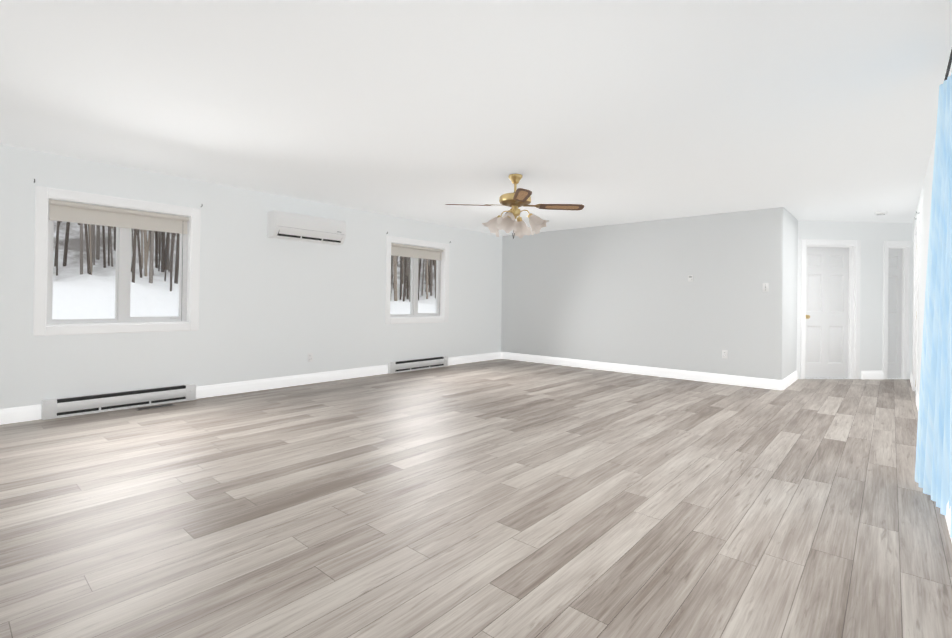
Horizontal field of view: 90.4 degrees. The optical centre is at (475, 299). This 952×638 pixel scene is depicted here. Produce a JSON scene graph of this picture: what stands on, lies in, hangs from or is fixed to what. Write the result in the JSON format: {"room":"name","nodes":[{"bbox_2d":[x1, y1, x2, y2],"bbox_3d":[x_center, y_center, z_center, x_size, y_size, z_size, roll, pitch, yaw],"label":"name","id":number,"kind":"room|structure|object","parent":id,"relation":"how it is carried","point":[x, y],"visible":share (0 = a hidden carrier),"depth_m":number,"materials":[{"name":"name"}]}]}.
{"room":"empty living room","nodes":[
{"label":"empty living room","id":0,"kind":"room"},
{"bbox_2d":[0,144,501,409],"bbox_3d":[-2.143,-0.096,6.291,0.200,2.370,10.770,1,0,41],"label":"wall","id":1,"kind":"structure","parent":0,"point":[272,307],"depth_m":5.49,"materials":[{"name":"paint"}]},
{"bbox_2d":[0,405,40,424],"bbox_3d":[-4.741,0.979,3.183,0.016,0.128,2.675,1,0,41],"label":"baseboard","id":2,"kind":"structure","parent":1,"relation":"attached to","point":[18,414],"depth_m":4.08,"materials":[{"name":"white wood"}]},
{"bbox_2d":[33,179,202,335],"bbox_3d":[-3.497,-0.364,4.689,0.208,1.373,1.343,1,0,41],"label":"window","id":3,"kind":"structure","parent":1,"relation":"in","point":[123,216],"depth_m":4.68,"materials":[{"name":"plastic"}]},
{"bbox_2d":[196,365,387,398],"bbox_3d":[-2.185,1.024,6.091,0.016,0.128,2.610,1,0,41],"label":"baseboard","id":4,"kind":"structure","parent":1,"relation":"attached to","point":[279,382],"depth_m":5.86,"materials":[{"name":"white wood"}]},
{"bbox_2d":[267,210,345,244],"bbox_3d":[-2.119,-0.903,5.983,0.227,0.312,0.960,1,0,41],"label":"mini-split air conditioner","id":5,"kind":"object","parent":1,"relation":"attached to","point":[293,226],"visible":1,"depth_m":5.85,"materials":[{"name":"white plastic"}]},
{"bbox_2d":[308,353,312,361],"bbox_3d":[-2.151,0.748,6.132,0.009,0.114,0.070,1,0,41],"label":"outlet","id":6,"kind":"object","parent":1,"relation":"attached to","point":[310,357],"visible":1,"depth_m":6.13,"materials":[{"name":"white plastic"}]},
{"bbox_2d":[386,232,450,323],"bbox_3d":[-0.955,-0.319,7.581,0.208,1.373,1.343,1,0,41],"label":"window","id":7,"kind":"structure","parent":1,"relation":"in","point":[415,250],"depth_m":7.60,"materials":[{"name":"plastic"}]},
{"bbox_2d":[448,352,499,365],"bbox_3d":[-0.017,1.062,8.557,0.016,0.128,1.495,1,0,41],"label":"baseboard","id":8,"kind":"structure","parent":1,"relation":"attached to","point":[488,356],"depth_m":8.51,"materials":[{"name":"white wood"}]},
{"bbox_2d":[0,359,951,637],"bbox_3d":[0.779,1.122,5.009,6.700,0.001,13.330,1,0,41],"label":"floor","id":9,"kind":"structure","parent":0,"point":[502,499],"depth_m":2.43,"materials":[{"name":"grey wood"}]},
{"bbox_2d":[41,383,195,419],"bbox_3d":[-3.425,0.982,4.626,0.085,0.168,1.220,1,0,41],"label":"heater","id":10,"kind":"object","parent":9,"relation":"on","point":[55,408],"visible":1,"depth_m":4.55,"materials":[{"name":"metal"}]},
{"bbox_2d":[388,356,447,373],"bbox_3d":[-0.890,1.026,7.510,0.085,0.168,1.220,1,0,41],"label":"heater","id":11,"kind":"object","parent":9,"relation":"on","point":[414,364],"visible":1,"depth_m":7.44,"materials":[{"name":"metal"}]},
{"bbox_2d":[0,0,951,235],"bbox_3d":[0.811,-1.323,5.019,6.700,0.150,13.330,1,0,41],"label":"ceiling","id":12,"kind":"structure","parent":0,"point":[607,112],"depth_m":2.99,"materials":[{"name":"paint"}]},
{"bbox_2d":[445,174,583,238],"bbox_3d":[0.394,-0.933,4.760,1.061,0.641,1.061,1,0,41],"label":"ceiling fan","id":13,"kind":"object","parent":12,"relation":"hanging from","point":[516,199],"visible":1,"depth_m":4.71,"materials":[{"name":"gold metal"}]},
{"bbox_2d":[874,211,886,214],"bbox_3d":[5.459,-1.163,6.370,0.134,0.036,0.134,1,0,41],"label":"smoke detector","id":14,"kind":"object","parent":12,"relation":"attached to","point":[881,213],"visible":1,"depth_m":6.33,"materials":[{"name":"white plastic"}]},
{"bbox_2d":[501,207,797,379],"bbox_3d":[2.579,-0.027,8.172,4.810,2.370,1.290,1,0,41],"label":"wall","id":15,"kind":"structure","parent":0,"point":[627,293],"depth_m":7.10,"materials":[{"name":"paint"}]},
{"bbox_2d":[500,352,783,389],"bbox_3d":[2.218,1.087,7.609,4.626,0.128,0.026,1,0,41],"label":"baseboard","id":16,"kind":"structure","parent":15,"relation":"attached to","point":[652,371],"depth_m":7.14,"materials":[{"name":"white wood"}]},
{"bbox_2d":[688,275,692,281],"bbox_3d":[3.106,-0.310,6.837,0.064,0.090,0.024,1,0,41],"label":"thermostat","id":17,"kind":"object","parent":15,"relation":"attached to","point":[690,277],"visible":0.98,"depth_m":6.83,"materials":[{"name":"white plastic"}]},
{"bbox_2d":[722,350,727,357],"bbox_3d":[3.442,0.753,6.535,0.070,0.114,0.009,1,0,41],"label":"outlet","id":18,"kind":"object","parent":15,"relation":"attached to","point":[724,353],"visible":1,"depth_m":6.53,"materials":[{"name":"white plastic"}]},
{"bbox_2d":[763,283,768,291],"bbox_3d":[3.813,-0.163,6.219,0.070,0.114,0.015,1,0,41],"label":"light switch","id":19,"kind":"object","parent":15,"relation":"attached to","point":[765,287],"visible":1,"depth_m":6.21,"materials":[{"name":"white plastic"}]},
{"bbox_2d":[783,371,796,388],"bbox_3d":[4.353,1.111,6.561,0.036,0.128,1.220,1,0,41],"label":"baseboard","id":20,"kind":"structure","parent":15,"relation":"attached to","point":[791,378],"depth_m":6.53,"materials":[{"name":"white wood"}]},
{"bbox_2d":[797,220,912,378],"bbox_3d":[5.854,0.012,7.181,2.124,2.370,0.120,1,0,-4],"label":"wall","id":21,"kind":"structure","parent":0,"point":[871,237],"depth_m":7.13,"materials":[{"name":"paint"}]},
{"bbox_2d":[800,239,859,378],"bbox_3d":[5.306,0.146,7.138,0.922,2.084,0.138,1,0,-4],"label":"hall door","id":22,"kind":"structure","parent":21,"relation":"in","point":[830,305],"depth_m":7.17,"materials":[{"name":"white wood"}]},
{"bbox_2d":[861,371,883,378],"bbox_3d":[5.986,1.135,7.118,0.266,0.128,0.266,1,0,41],"label":"baseboard","id":23,"kind":"structure","parent":21,"relation":"attached to","point":[864,374],"depth_m":7.11,"materials":[{"name":"white wood"}]},
{"bbox_2d":[883,241,910,378],"bbox_3d":[6.362,0.160,7.205,0.428,2.084,0.138,1,0,-4],"label":"closet door","id":24,"kind":"structure","parent":21,"relation":"in","point":[896,309],"depth_m":7.24,"materials":[{"name":"white wood"}]},
{"bbox_2d":[911,72,951,393],"bbox_3d":[2.887,-0.044,2.775,0.200,2.370,12.130,1,0,41],"label":"wall","id":25,"kind":"structure","parent":0,"point":[923,211],"depth_m":4.79,"materials":[{"name":"paint"}]},
{"bbox_2d":[910,372,912,389],"bbox_3d":[6.107,1.134,6.615,0.016,0.128,1.085,1,0,41],"label":"baseboard","id":26,"kind":"structure","parent":25,"relation":"attached to","point":[911,376],"depth_m":6.55,"materials":[{"name":"white wood"}]},
{"bbox_2d":[913,218,918,394],"bbox_3d":[5.481,0.128,5.705,0.266,2.116,1.072,1,0,41],"label":"exterior door","id":27,"kind":"structure","parent":25,"relation":"in","point":[915,309],"depth_m":6.12,"materials":[{"name":"white metal"}]},
{"bbox_2d":[916,393,951,541],"bbox_3d":[3.595,1.090,3.757,0.016,0.128,4.265,1,0,41],"label":"baseboard","id":28,"kind":"structure","parent":25,"relation":"attached to","point":[948,511],"depth_m":2.36,"materials":[{"name":"white wood"}]},
{"bbox_2d":[944,49,951,80],"bbox_3d":[1.595,-1.172,1.471,0.035,0.024,2.840,1,0,41],"label":"curtain rod","id":29,"kind":"object","parent":25,"relation":"attached to","point":[948,67],"visible":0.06,"depth_m":2.33,"materials":[{"name":"metal"}]},
{"bbox_2d":[915,73,951,537],"bbox_3d":[2.462,-0.015,2.537,0.116,2.240,0.891,1,0,41],"label":"sheer curtain","id":30,"kind":"object","parent":29,"relation":"hanging from","point":[933,470],"visible":1,"depth_m":2.51,"materials":[{"name":"blue fabric"}]},
{"label":"outside","id":31,"kind":"structure","parent":0,"visible":0},
{"bbox_2d":[52,221,435,318],"bbox_3d":[2.848,-1.310,13.394,65.900,5.427,56.000,1,0,41],"label":"snow","id":32,"kind":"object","parent":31,"point":[98,292],"depth_m":10.84,"materials":[{"name":"white snow"}]},
{"bbox_2d":[54,221,435,301],"bbox_3d":[2.935,-8.366,11.890,62.795,17.403,53.542,1,0,41],"label":"trees","id":33,"kind":"object","parent":32,"relation":"on","point":[162,248],"depth_m":12.29,"materials":[{"name":"brown plant"}]}
]}

